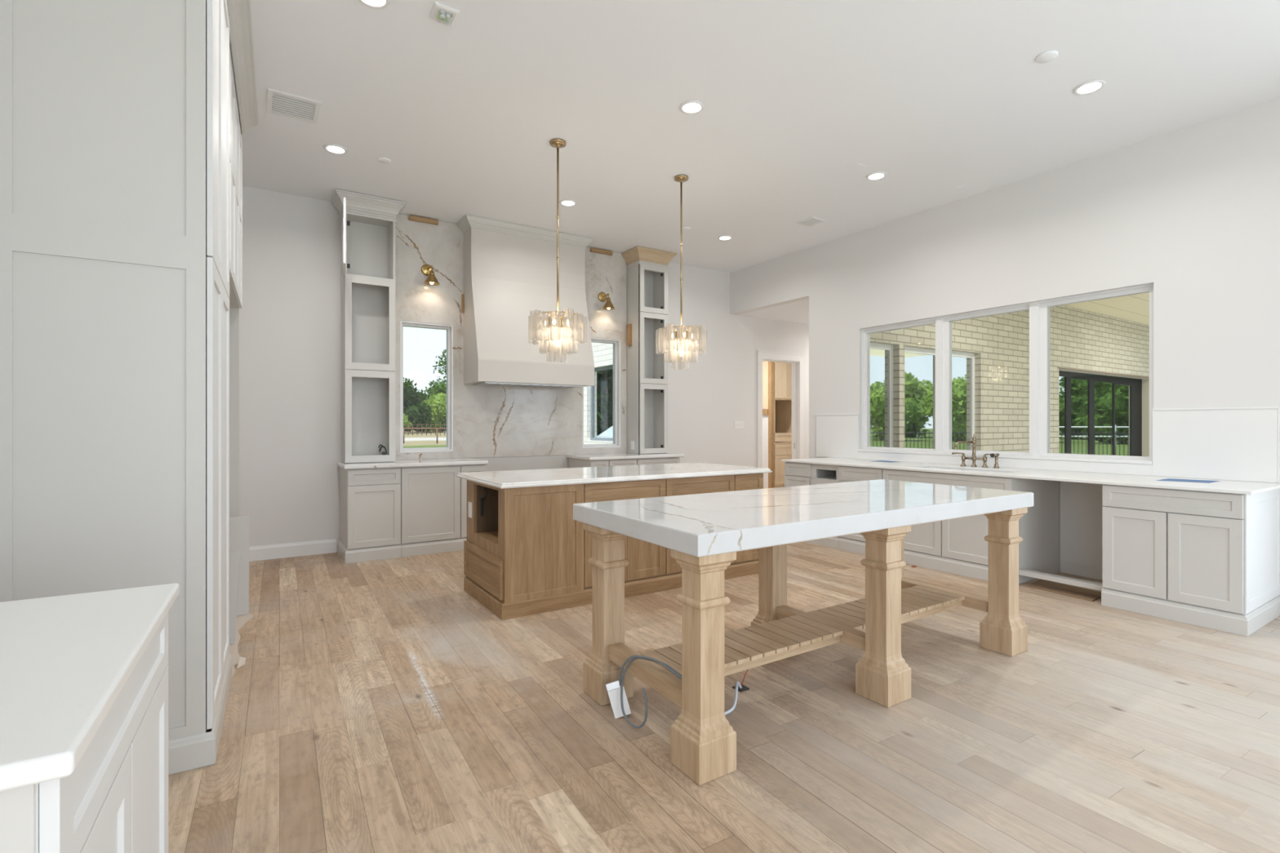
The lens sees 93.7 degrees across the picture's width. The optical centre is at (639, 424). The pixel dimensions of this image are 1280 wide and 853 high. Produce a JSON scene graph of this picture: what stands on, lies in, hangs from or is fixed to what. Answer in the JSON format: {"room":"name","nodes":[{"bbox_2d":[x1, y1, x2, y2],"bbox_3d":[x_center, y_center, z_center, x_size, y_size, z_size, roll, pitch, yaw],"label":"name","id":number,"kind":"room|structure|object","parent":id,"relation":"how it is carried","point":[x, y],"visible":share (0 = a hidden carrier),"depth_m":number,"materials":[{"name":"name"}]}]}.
{"room":"kitchen","nodes":[
{"label":"kitchen","id":0,"kind":"room"},
{"bbox_2d":[239,186,808,551],"bbox_3d":[-0.181,-0.491,8.290,10.550,3.658,0.150,0,0,-33],"label":"wall","id":1,"kind":"structure","parent":0,"point":[290,316],"depth_m":6.16,"materials":[{"name":"white paint"}]},
{"bbox_2d":[248,538,336,561],"bbox_3d":[-3.828,1.268,5.850,1.555,0.140,0.016,0,0,-33],"label":"baseboard","id":2,"kind":"structure","parent":1,"relation":"attached to","point":[326,546],"depth_m":6.05,"materials":[{"name":"white wood"}]},
{"bbox_2d":[400,320,453,452],"bbox_3d":[-2.433,-0.417,6.820,0.582,1.458,0.132,0,0,-33],"label":"window","id":3,"kind":"structure","parent":1,"relation":"in","point":[449,328],"depth_m":6.91,"materials":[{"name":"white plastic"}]},
{"bbox_2d":[395,213,626,460],"bbox_3d":[-1.458,-0.962,7.369,3.020,2.710,0.020,0,0,-33],"label":"stone splash","id":4,"kind":"object","parent":1,"relation":"attached to","point":[489,421],"visible":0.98,"depth_m":7.15,"materials":[{"name":"white stone"}]},
{"bbox_2d":[408,215,438,225],"bbox_3d":[-2.420,-2.284,6.716,0.313,0.045,0.039,0,0,-33],"label":"cleat","id":5,"kind":"object","parent":4,"relation":"attached to","point":[412,218],"visible":1,"depth_m":6.70,"materials":[{"name":"brown wood"}]},
{"bbox_2d":[421,263,439,285],"bbox_3d":[-2.323,-1.677,6.674,0.170,0.252,0.216,0,0,-33],"label":"wall sconce","id":6,"kind":"object","parent":4,"relation":"attached to","point":[426,269],"visible":1,"depth_m":6.67,"materials":[{"name":"gold metal"}]},
{"bbox_2d":[461,293,464,313],"bbox_3d":[-2.053,-1.399,6.954,0.020,0.215,0.033,0,0,-33],"label":"cleat","id":7,"kind":"object","parent":4,"relation":"attached to","point":[462,295],"visible":1,"depth_m":6.94,"materials":[{"name":"brown wood"}]},
{"bbox_2d":[457,214,594,388],"bbox_3d":[-1.302,-1.385,7.132,1.587,1.864,0.546,0,0,-33],"label":"range hood","id":8,"kind":"object","parent":4,"relation":"attached to","point":[510,268],"visible":1,"depth_m":6.93,"materials":[{"name":"paint"}]},
{"bbox_2d":[590,248,613,255],"bbox_3d":[-0.510,-2.284,7.942,0.320,0.045,0.039,0,0,-33],"label":"cleat","id":9,"kind":"object","parent":4,"relation":"attached to","point":[592,250],"visible":1,"depth_m":7.92,"materials":[{"name":"brown wood"}]},
{"bbox_2d":[598,292,614,310],"bbox_3d":[-0.425,-1.632,7.892,0.170,0.252,0.216,0,0,-33],"label":"wall sconce","id":10,"kind":"object","parent":4,"relation":"attached to","point":[608,305],"visible":1,"depth_m":7.92,"materials":[{"name":"gold metal"}]},
{"bbox_2d":[472,454,567,471],"bbox_3d":[-1.466,0.857,7.368,1.260,0.923,0.012,0,0,-33],"label":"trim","id":11,"kind":"structure","parent":1,"relation":"attached to","point":[540,462],"depth_m":7.40,"materials":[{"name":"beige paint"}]},
{"bbox_2d":[582,337,620,448],"bbox_3d":[-0.544,-0.417,8.032,0.582,1.458,0.132,0,0,-33],"label":"window","id":12,"kind":"structure","parent":1,"relation":"in","point":[616,343],"depth_m":8.14,"materials":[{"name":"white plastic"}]},
{"bbox_2d":[733,421,743,428],"bbox_3d":[1.532,0.005,9.292,0.185,0.115,0.012,0,0,-33],"label":"switch plate","id":13,"kind":"object","parent":1,"relation":"attached to","point":[737,424],"visible":1,"depth_m":9.29,"materials":[{"name":"white plastic"}]},
{"bbox_2d":[756,350,804,467],"bbox_3d":[2.259,0.083,9.844,1.055,2.510,0.190,0,0,-33],"label":"door frame","id":14,"kind":"structure","parent":1,"relation":"in","point":[796,359],"depth_m":10.01,"materials":[{"name":"wood"}]},
{"bbox_2d":[583,342,613,444],"bbox_3d":[-1.109,-0.562,11.265,0.300,4.200,5.840,0,0,-33],"label":"wall","id":15,"kind":"structure","parent":0,"point":[602,353],"depth_m":10.47,"materials":[{"name":"white brick"}]},
{"bbox_2d":[590,365,613,441],"bbox_3d":[-0.383,-0.352,10.032,0.050,1.280,1.800,0,0,-33],"label":"window","id":16,"kind":"structure","parent":15,"relation":"in","point":[602,393],"depth_m":10.46,"materials":[{"name":"glass"}]},
{"bbox_2d":[168,542,1279,852],"bbox_3d":[2.344,1.398,4.356,10.550,0.120,14.000,0,0,-33],"label":"floor","id":17,"kind":"structure","parent":0,"point":[376,706],"depth_m":2.56,"materials":[{"name":"brown wood"}]},
{"bbox_2d":[0,613,168,852],"bbox_3d":[-1.218,0.889,0.981,0.614,0.896,0.895,0,0,-31],"label":"base cabinet","id":18,"kind":"object","parent":17,"relation":"on","point":[115,800],"visible":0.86,"depth_m":1.05,"materials":[{"name":"paint"}]},
{"bbox_2d":[0,582,179,791],"bbox_3d":[-1.220,0.424,0.985,0.636,0.032,0.939,0,0,-31],"label":"countertop","id":19,"kind":"structure","parent":18,"relation":"on","point":[65,660],"depth_m":1.01,"materials":[{"name":"white stone"}]},
{"bbox_2d":[0,0,243,774],"bbox_3d":[-2.143,-0.490,2.594,0.732,3.654,1.049,0,0,-31],"label":"tall cabinet","id":20,"kind":"object","parent":17,"relation":"on","point":[114,114],"visible":0.93,"depth_m":2.24,"materials":[{"name":"beige paint"}]},
{"bbox_2d":[229,613,253,676],"bbox_3d":[-2.728,1.315,3.687,0.575,0.044,1.470,0,0,-31],"label":"paper","id":21,"kind":"object","parent":17,"relation":"on","point":[242,620],"visible":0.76,"depth_m":3.61,"materials":[{"name":"beige paper"}]},
{"bbox_2d":[229,551,239,644],"bbox_3d":[-2.506,1.046,3.633,0.140,0.576,0.028,0,0,-31],"label":"panel","id":22,"kind":"object","parent":21,"relation":"on","point":[234,557],"visible":0.32,"depth_m":3.64,"materials":[{"name":"beige paint"}]},
{"bbox_2d":[229,515,249,615],"bbox_3d":[-2.805,0.991,4.197,0.127,0.686,0.023,0,0,-31],"label":"panel","id":23,"kind":"object","parent":21,"relation":"on","point":[239,526],"visible":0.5,"depth_m":4.20,"materials":[{"name":"beige paint"}]},
{"bbox_2d":[228,0,257,517],"bbox_3d":[-2.826,-0.490,3.743,0.704,3.654,1.620,0,0,-31],"label":"surround","id":24,"kind":"object","parent":17,"relation":"on","point":[240,29],"visible":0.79,"depth_m":4.13,"materials":[{"name":"beige paint"}]},
{"bbox_2d":[337,466,401,563],"bbox_3d":[-2.779,0.885,6.152,0.511,0.903,0.613,0,0,-33],"label":"base cabinet","id":25,"kind":"object","parent":17,"relation":"on","point":[370,499],"visible":1,"depth_m":5.91,"materials":[{"name":"beige paint"}]},
{"bbox_2d":[400,464,485,557],"bbox_3d":[-2.199,0.885,6.524,0.864,0.903,0.613,0,0,-33],"label":"base cabinet","id":26,"kind":"object","parent":17,"relation":"on","point":[433,500],"visible":0.73,"depth_m":6.21,"materials":[{"name":"beige paint"}]},
{"bbox_2d":[337,457,488,469],"bbox_3d":[-2.400,0.412,6.370,1.404,0.039,0.641,0,0,-33],"label":"countertop","id":27,"kind":"structure","parent":26,"relation":"on","point":[460,461],"depth_m":6.19,"materials":[{"name":"white stone"}]},
{"bbox_2d":[331,188,406,463],"bbox_3d":[-2.723,-0.962,6.089,0.663,2.706,0.766,0,0,-33],"label":"tall cabinet","id":28,"kind":"object","parent":27,"relation":"on","point":[368,282],"visible":1,"depth_m":6.34,"materials":[{"name":"beige paint"}]},
{"bbox_2d":[378,444,386,454],"bbox_3d":[-2.727,0.291,6.359,0.050,0.157,0.250,0,0,-34],"label":"wire bundle","id":29,"kind":"object","parent":28,"relation":"in","point":[382,446],"visible":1,"depth_m":6.29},
{"bbox_2d":[568,457,636,467],"bbox_3d":[-0.478,0.885,7.628,0.665,0.903,0.613,0,0,-33],"label":"base cabinet","id":30,"kind":"object","parent":17,"relation":"on","point":[572,463],"visible":0.2,"depth_m":7.40,"materials":[{"name":"beige paint"}]},
{"bbox_2d":[463,473,763,620],"bbox_3d":[-0.141,0.888,5.133,2.472,0.897,0.887,0,0,-33],"label":"kitchen island","id":31,"kind":"object","parent":17,"relation":"on","point":[526,553],"visible":0.59,"depth_m":4.41,"materials":[{"name":"brown wood"}]},
{"bbox_2d":[468,502,471,518],"bbox_3d":[-1.346,0.678,4.753,0.010,0.120,0.075,0,0,-33],"label":"outlet","id":32,"kind":"object","parent":31,"relation":"attached to","point":[469,503],"depth_m":4.74,"materials":[{"name":"white plastic"}]},
{"bbox_2d":[456,462,772,488],"bbox_3d":[-0.163,0.419,5.198,2.540,0.038,1.075,0,0,-33],"label":"island countertop","id":33,"kind":"structure","parent":31,"relation":"on","point":[585,475],"depth_m":4.85,"materials":[{"name":"white stone"}]},
{"bbox_2d":[605,679,631,718],"bbox_3d":[-0.100,1.263,2.770,0.116,0.156,0.080,0,0,-4],"label":"tag","id":34,"kind":"object","parent":17,"relation":"on","point":[613,688],"visible":0.89,"depth_m":2.75,"materials":[{"name":"plastic"}]},
{"bbox_2d":[618,655,682,728],"bbox_3d":[0.073,1.174,2.582,0.448,0.306,0.072,0,0,41],"label":"cable","id":35,"kind":"object","parent":17,"relation":"on","point":[671,669],"visible":0.91,"depth_m":2.64,"materials":[{"name":"grey plastic"}]},
{"bbox_2d":[636,457,679,465],"bbox_3d":[0.093,0.885,7.995,0.688,0.903,0.613,0,0,-33],"label":"base cabinet","id":36,"kind":"object","parent":17,"relation":"on","point":[673,460],"visible":0.14,"depth_m":7.73,"materials":[{"name":"beige paint"}]},
{"bbox_2d":[566,453,684,460],"bbox_3d":[-0.179,0.412,7.796,1.410,0.039,0.640,0,0,-33],"label":"countertop","id":37,"kind":"structure","parent":36,"relation":"on","point":[620,455],"depth_m":7.58,"materials":[{"name":"white stone"}]},
{"bbox_2d":[621,246,676,453],"bbox_3d":[0.119,-0.962,8.142,0.634,2.706,0.420,0,0,-33],"label":"tall cabinet","id":38,"kind":"object","parent":37,"relation":"on","point":[646,268],"visible":1,"depth_m":8.12,"materials":[{"name":"beige paint"}]},
{"bbox_2d":[626,324,631,346],"bbox_3d":[-0.144,-1.207,8.100,0.034,0.290,0.070,0,0,-33],"label":"cleat","id":39,"kind":"object","parent":38,"relation":"attached to","point":[628,326],"visible":1,"depth_m":8.08,"materials":[{"name":"brown wood"}]},
{"bbox_2d":[631,440,634,449],"bbox_3d":[-0.101,0.281,8.057,0.011,0.115,0.072,0,0,-33],"label":"wall outlet","id":40,"kind":"object","parent":38,"relation":"attached to","point":[632,442],"visible":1,"depth_m":8.04,"materials":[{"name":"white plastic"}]},
{"bbox_2d":[724,680,742,715],"bbox_3d":[0.423,1.302,2.846,0.083,0.069,0.395,0,0,36],"label":"cable","id":41,"kind":"object","parent":17,"relation":"on","point":[737,682],"visible":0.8,"depth_m":2.85,"materials":[{"name":"white plastic"}]},
{"bbox_2d":[732,684,749,692],"bbox_3d":[0.511,1.335,3.037,0.060,0.005,0.060,0,0,-33],"label":"cutout","id":42,"kind":"object","parent":17,"relation":"on","point":[744,687],"visible":0.79,"depth_m":3.02,"materials":[{"name":"plastic"}]},
{"bbox_2d":[762,414,768,488],"bbox_3d":[2.415,0.575,12.216,0.060,1.524,0.625,0,0,-33],"label":"panel","id":43,"kind":"object","parent":17,"relation":"on","point":[765,417],"visible":0.21,"depth_m":12.01,"materials":[{"name":"white paint"}]},
{"bbox_2d":[762,409,768,414],"bbox_3d":[2.400,-0.244,12.207,0.095,0.105,0.625,0,0,-33],"label":"ledge","id":44,"kind":"object","parent":43,"relation":"on","point":[764,411],"visible":0.36,"depth_m":11.96,"materials":[{"name":"brown wood"}]},
{"bbox_2d":[762,360,768,409],"bbox_3d":[2.409,-0.932,12.212,0.075,1.260,0.625,0,0,-33],"label":"panel","id":45,"kind":"object","parent":44,"relation":"on","point":[765,364],"visible":0.21,"depth_m":11.99,"materials":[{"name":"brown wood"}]},
{"bbox_2d":[768,361,773,488],"bbox_3d":[2.602,-0.113,11.911,0.075,2.899,0.080,0,0,-33],"label":"stile","id":46,"kind":"object","parent":17,"relation":"on","point":[771,364],"visible":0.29,"depth_m":11.88,"materials":[{"name":"brown wood"}]},
{"bbox_2d":[764,361,791,488],"bbox_3d":[2.849,-0.113,12.456,0.850,2.899,0.690,0,0,-33],"label":"pantry cabinet","id":47,"kind":"object","parent":17,"relation":"on","point":[782,371],"visible":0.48,"depth_m":12.09,"materials":[{"name":"brown wood"}]},
{"bbox_2d":[784,462,811,542],"bbox_3d":[2.167,0.889,7.167,0.864,0.896,0.412,0,0,-33],"label":"base cabinet","id":48,"kind":"object","parent":17,"relation":"on","point":[795,473],"visible":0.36,"depth_m":6.92,"materials":[{"name":"beige paint"}]},
{"bbox_2d":[583,506,1027,786],"bbox_3d":[1.003,0.913,3.271,2.460,0.847,0.929,0,0,-33],"label":"work table","id":49,"kind":"object","parent":17,"relation":"on","point":[703,742],"visible":0.9,"depth_m":2.91,"materials":[{"name":"brown wood"}]},
{"bbox_2d":[573,479,1033,557],"bbox_3d":[1.002,0.446,3.310,2.528,0.084,1.041,0,0,-33],"label":"tabletop","id":50,"kind":"object","parent":49,"relation":"on","point":[705,524],"visible":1,"depth_m":2.87,"materials":[{"name":"white stone"}]},
{"bbox_2d":[809,463,839,549],"bbox_3d":[2.384,0.889,6.829,0.864,0.896,0.388,0,0,-33],"label":"base cabinet","id":51,"kind":"object","parent":17,"relation":"on","point":[820,473],"visible":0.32,"depth_m":6.64,"materials":[{"name":"beige paint"}]},
{"bbox_2d":[838,465,883,555],"bbox_3d":[2.633,0.889,6.441,0.864,0.896,0.530,0,0,-33],"label":"base cabinet","id":52,"kind":"object","parent":17,"relation":"on","point":[855,543],"visible":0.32,"depth_m":6.25,"materials":[{"name":"beige paint"}]},
{"bbox_2d":[882,466,1060,583],"bbox_3d":[3.105,0.889,5.704,0.864,0.896,1.217,0,0,-33],"label":"base cabinet","id":53,"kind":"object","parent":17,"relation":"on","point":[957,546],"visible":0.38,"depth_m":5.31,"materials":[{"name":"beige paint"}]},
{"bbox_2d":[1018,568,1102,591],"bbox_3d":[3.349,1.233,4.766,0.075,0.040,0.617,0,0,-33],"label":"rail","id":54,"kind":"object","parent":53,"relation":"attached to","point":[1068,580],"visible":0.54,"depth_m":4.74,"materials":[{"name":"beige paint"}]},
{"bbox_2d":[1027,579,1101,601],"bbox_3d":[3.419,1.331,4.829,0.307,0.011,0.532,0,0,-28],"label":"board","id":55,"kind":"object","parent":17,"relation":"on","point":[1057,588],"visible":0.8,"depth_m":4.81,"materials":[{"name":"brown wood"}]},
{"bbox_2d":[1101,484,1279,636],"bbox_3d":[3.981,0.889,4.339,0.864,0.896,0.776,0,0,-33],"label":"base cabinet","id":56,"kind":"object","parent":17,"relation":"on","point":[1206,559],"visible":1,"depth_m":4.06,"materials":[{"name":"beige paint"}]},
{"bbox_2d":[781,457,1279,494],"bbox_3d":[3.119,0.429,5.661,0.891,0.022,3.980,0,0,-33],"label":"countertop","id":57,"kind":"structure","parent":56,"relation":"on","point":[1224,486],"depth_m":4.90,"materials":[{"name":"white stone"}]},
{"bbox_2d":[875,460,898,462],"bbox_3d":[2.744,0.417,6.727,0.236,0.001,0.260,0,0,-33],"label":"tape patch","id":58,"kind":"object","parent":57,"relation":"on","point":[877,460],"visible":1,"depth_m":6.70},
{"bbox_2d":[923,466,1011,472],"bbox_3d":[3.048,0.549,5.675,0.484,0.217,0.964,0,0,-33],"label":"sink basin","id":59,"kind":"object","parent":57,"relation":"in","point":[923,467],"visible":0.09,"depth_m":5.87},
{"bbox_2d":[951,433,990,467],"bbox_3d":[3.270,0.254,5.907,0.346,0.327,0.229,0,0,23],"label":"bridge faucet","id":60,"kind":"object","parent":57,"relation":"on","point":[973,442],"visible":1,"depth_m":5.89,"materials":[{"name":"gold metal"}]},
{"bbox_2d":[990,453,999,468],"bbox_3d":[3.390,0.347,5.729,0.080,0.141,0.051,0,0,-7],"label":"sprayer","id":61,"kind":"object","parent":57,"relation":"on","point":[995,455],"visible":1,"depth_m":5.72,"materials":[{"name":"gold metal"}]},
{"bbox_2d":[1155,478,1220,483],"bbox_3d":[4.049,0.417,4.435,0.340,0.001,0.282,0,0,-33],"label":"tape patch","id":62,"kind":"object","parent":57,"relation":"on","point":[1167,479],"visible":1,"depth_m":4.46,"materials":[{"name":"blue plastic"}]},
{"bbox_2d":[229,0,1279,272],"bbox_3d":[1.554,-2.395,2.512,7.230,0.150,11.750,0,0,-33],"label":"ceiling","id":63,"kind":"structure","parent":0,"point":[935,96],"depth_m":4.33,"materials":[{"name":"white paint"}]},
{"bbox_2d":[266,88,320,124],"bbox_3d":[-2.530,-2.315,4.383,0.325,0.010,0.370,0,0,-33],"label":"ceiling vent","id":64,"kind":"object","parent":63,"relation":"in","point":[282,104],"visible":1,"depth_m":4.37,"materials":[{"name":"white metal"}]},
{"bbox_2d":[323,143,347,154],"bbox_3d":[-2.562,-2.314,5.050,0.184,0.012,0.184,0,0,-33],"label":"recessed light","id":65,"kind":"object","parent":63,"relation":"in","point":[331,148],"visible":1,"depth_m":5.04,"materials":[{"name":"white plastic"}]},
{"bbox_2d":[358,0,391,8],"bbox_3d":[-1.451,-2.314,3.252,0.184,0.012,0.184,0,0,-33],"label":"recessed light","id":66,"kind":"object","parent":63,"relation":"in","point":[377,4],"visible":1,"depth_m":3.30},
{"bbox_2d":[377,157,391,164],"bbox_3d":[-2.243,-2.314,5.266,0.110,0.012,0.110,0,0,-33],"label":"smoke detector","id":67,"kind":"object","parent":63,"relation":"attached to","point":[383,160],"visible":1,"depth_m":5.25,"materials":[{"name":"white paint"}]},
{"bbox_2d":[428,1,459,26],"bbox_3d":[-1.106,-2.300,3.390,0.134,0.040,0.144,0,0,-33],"label":"box","id":68,"kind":"object","parent":63,"relation":"attached to","point":[440,12],"visible":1,"depth_m":3.37,"materials":[{"name":"white plastic"}]},
{"bbox_2d":[528,138,586,362],"bbox_3d":[-0.675,-1.418,4.931,0.469,1.802,0.478,0,0,-33],"label":"chandelier","id":69,"kind":"object","parent":63,"relation":"hanging from","point":[560,323],"visible":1,"depth_m":4.92,"materials":[{"name":"gold metal"}]},
{"bbox_2d":[559,199,577,206],"bbox_3d":[-0.751,-2.314,6.274,0.184,0.012,0.184,0,0,-33],"label":"recessed light","id":70,"kind":"object","parent":63,"relation":"in","point":[568,202],"visible":1,"depth_m":6.26,"materials":[{"name":"white plastic"}]},
{"bbox_2d":[655,174,706,369],"bbox_3d":[0.388,-1.418,5.637,0.477,1.802,0.469,0,0,33],"label":"chandelier","id":71,"kind":"object","parent":63,"relation":"hanging from","point":[682,336],"visible":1,"depth_m":5.63,"materials":[{"name":"gold metal"}]},
{"bbox_2d":[682,226,690,230],"bbox_3d":[0.547,-2.314,7.093,0.110,0.012,0.110,0,0,-33],"label":"smoke detector","id":72,"kind":"object","parent":63,"relation":"attached to","point":[683,228],"visible":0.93,"depth_m":7.07,"materials":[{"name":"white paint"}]},
{"bbox_2d":[679,100,704,114],"bbox_3d":[0.379,-2.314,4.384,0.184,0.012,0.184,0,0,-33],"label":"recessed light","id":73,"kind":"object","parent":63,"relation":"in","point":[689,107],"visible":1,"depth_m":4.38,"materials":[{"name":"white plastic"}]},
{"bbox_2d":[717,235,732,239],"bbox_3d":[1.056,-2.314,7.449,0.184,0.012,0.184,0,0,-33],"label":"recessed light","id":74,"kind":"object","parent":63,"relation":"in","point":[723,237],"visible":1,"depth_m":7.44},
{"bbox_2d":[795,216,826,226],"bbox_3d":[1.952,-2.315,6.860,0.225,0.010,0.240,0,0,-33],"label":"ceiling vent","id":75,"kind":"object","parent":63,"relation":"in","point":[811,221],"visible":1,"depth_m":6.85,"materials":[{"name":"white metal"}]},
{"bbox_2d":[847,163,867,171],"bbox_3d":[1.959,-2.317,5.410,0.140,0.006,0.110,0,0,-33],"label":"cover plate","id":76,"kind":"object","parent":63,"relation":"attached to","point":[857,166],"visible":1,"depth_m":5.40,"materials":[{"name":"white paint"}]},
{"bbox_2d":[866,171,886,180],"bbox_3d":[2.204,-2.314,5.596,0.184,0.012,0.184,0,0,-33],"label":"recessed light","id":77,"kind":"object","parent":63,"relation":"in","point":[876,175],"visible":1,"depth_m":5.58,"materials":[{"name":"white plastic"}]},
{"bbox_2d":[1035,50,1058,63],"bbox_3d":[2.564,-2.314,3.781,0.120,0.012,0.120,0,0,-33],"label":"smoke detector","id":78,"kind":"object","parent":63,"relation":"attached to","point":[1049,55],"visible":1,"depth_m":3.77,"materials":[{"name":"white paint"}]},
{"bbox_2d":[1072,79,1106,94],"bbox_3d":[3.089,-2.314,4.124,0.184,0.012,0.184,0,0,-33],"label":"recessed light","id":79,"kind":"object","parent":63,"relation":"in","point":[1092,86],"visible":1,"depth_m":4.11,"materials":[{"name":"white plastic"}]},
{"bbox_2d":[738,298,808,324],"bbox_3d":[2.675,-1.752,10.533,3.320,0.180,3.960,0,0,-33],"label":"ceiling","id":80,"kind":"structure","parent":0,"point":[797,312],"depth_m":9.12,"materials":[{"name":"white paint"}]},
{"bbox_2d":[729,97,1279,579],"bbox_3d":[4.574,-0.491,4.361,0.150,3.658,11.600,0,0,-33],"label":"wall","id":81,"kind":"structure","parent":0,"point":[1193,212],"depth_m":5.10,"materials":[{"name":"white paint"}]},
{"bbox_2d":[857,448,1152,464],"bbox_3d":[3.411,0.311,6.050,0.084,0.028,2.810,0,0,-33],"label":"window sill","id":82,"kind":"structure","parent":81,"relation":"attached to","point":[1033,457],"depth_m":5.62,"materials":[{"name":"white stone"}]},
{"bbox_2d":[862,283,1153,460],"bbox_3d":[3.482,-0.424,6.096,0.095,1.457,2.812,0,0,-33],"label":"window","id":83,"kind":"structure","parent":81,"relation":"in","point":[1039,311],"depth_m":5.68,"materials":[{"name":"white wood"}]},
{"bbox_2d":[815,406,1279,483],"bbox_3d":[3.408,0.144,6.007,0.032,0.545,4.170,0,0,-33],"label":"backsplash","id":84,"kind":"structure","parent":81,"relation":"attached to","point":[1242,443],"depth_m":4.66,"materials":[{"name":"white stone"}]},
{"bbox_2d":[1059,480,1102,568],"bbox_3d":[3.961,0.840,5.159,0.012,0.797,0.619,0,0,-33],"label":"panel","id":85,"kind":"object","parent":81,"relation":"attached to","point":[1081,505],"visible":0.43,"depth_m":5.28,"materials":[{"name":"white paint"}]},
{"bbox_2d":[870,305,1149,453],"bbox_3d":[10.870,-0.662,12.951,19.715,4.400,0.500,0,0,-33],"label":"wall","id":86,"kind":"structure","parent":0,"point":[1080,339],"depth_m":9.48,"materials":[{"name":"beige brick"}]},
{"bbox_2d":[870,342,893,447],"bbox_3d":[3.045,0.196,7.776,0.684,2.485,0.060,0,0,-33],"label":"window","id":87,"kind":"structure","parent":86,"relation":"in","point":[881,354],"depth_m":7.83,"materials":[{"name":"clear glass"}]},
{"bbox_2d":[904,346,935,448],"bbox_3d":[3.817,0.196,8.271,0.920,2.485,0.060,0,0,-33],"label":"window","id":88,"kind":"structure","parent":86,"relation":"in","point":[919,363],"depth_m":8.29,"materials":[{"name":"clear glass"}]},
{"bbox_2d":[951,351,974,449],"bbox_3d":[4.586,0.188,8.776,1.006,2.500,0.080,0,0,-33],"label":"window","id":89,"kind":"structure","parent":86,"relation":"in","point":[962,363],"depth_m":8.87,"materials":[{"name":"clear glass"}]},
{"bbox_2d":[1058,370,1142,456],"bbox_3d":[8.849,0.240,11.637,4.309,2.396,0.070,0,0,-33],"label":"window","id":90,"kind":"structure","parent":86,"relation":"in","point":[1099,414],"depth_m":11.65,"materials":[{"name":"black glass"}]},
{"bbox_2d":[1057,367,1149,377],"bbox_3d":[8.989,-0.968,11.451,4.383,0.012,0.014,0,0,-33],"label":"trim","id":91,"kind":"structure","parent":86,"relation":"attached to","point":[1058,367],"depth_m":11.27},
{"bbox_2d":[1058,368,1149,456],"bbox_3d":[8.935,0.238,11.535,4.283,2.400,0.195,0,0,-33],"label":"trim","id":92,"kind":"structure","parent":86,"relation":"attached to","point":[1145,381],"depth_m":12.70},
{"bbox_2d":[1064,292,1149,324],"bbox_3d":[8.899,-2.137,7.598,10.615,0.150,6.378,0,0,-33],"label":"ceiling","id":93,"kind":"structure","parent":0,"point":[1134,308],"depth_m":10.57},
{"label":"outside","id":94,"kind":"structure","parent":0,"visible":0},
{"bbox_2d":[403,429,446,448],"bbox_3d":[-50.673,1.788,116.005,360.000,0.500,550.000,0,0,-33],"label":"ground","id":95,"kind":"structure","parent":94,"point":[415,441],"depth_m":57.44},
{"bbox_2d":[403,413,412,430],"bbox_3d":[-36.635,-0.082,91.993,3.238,3.558,3.758,0,0,-21],"label":"willow tree","id":96,"kind":"object","parent":95,"relation":"on","point":[406,424],"visible":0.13,"depth_m":92.53,"materials":[{"name":"green plant"}]},
{"bbox_2d":[403,377,432,433],"bbox_3d":[-41.715,-3.162,102.877,11.084,10.602,9.849,0,0,45],"label":"tree","id":97,"kind":"object","parent":95,"relation":"on","point":[416,413],"visible":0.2,"depth_m":101.33,"materials":[{"name":"green plant"}]},
{"bbox_2d":[411,389,430,432],"bbox_3d":[-42.789,-2.457,118.628,8.372,9.012,9.422,0,0,-23],"label":"tree","id":98,"kind":"object","parent":95,"relation":"on","point":[422,397],"visible":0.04,"depth_m":115.97,"materials":[{"name":"green plant"}]},
{"bbox_2d":[403,424,446,443],"bbox_3d":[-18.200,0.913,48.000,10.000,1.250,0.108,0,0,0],"label":"fence","id":99,"kind":"object","parent":95,"relation":"on","point":[437,428],"visible":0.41,"depth_m":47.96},
{"bbox_2d":[422,392,446,432],"bbox_3d":[-37.252,-2.062,112.044,7.195,7.906,8.351,0,0,-9],"label":"willow tree","id":100,"kind":"object","parent":95,"relation":"on","point":[437,402],"visible":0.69,"depth_m":109.83,"materials":[{"name":"green plant"}]},
{"bbox_2d":[423,379,446,431],"bbox_3d":[-46.039,-4.470,144.116,12.754,12.803,13.560,0,0,29],"label":"broadleaf tree","id":101,"kind":"object","parent":95,"relation":"on","point":[437,388],"visible":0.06,"depth_m":140.37,"materials":[{"name":"green plant"}]},
{"bbox_2d":[431,349,446,384],"bbox_3d":[-8.080,-3.127,30.363,4.521,9.345,3.658,0,0,3],"label":"tree","id":102,"kind":"object","parent":95,"relation":"on","point":[444,362],"visible":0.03,"depth_m":29.69,"materials":[{"name":"green plant"}]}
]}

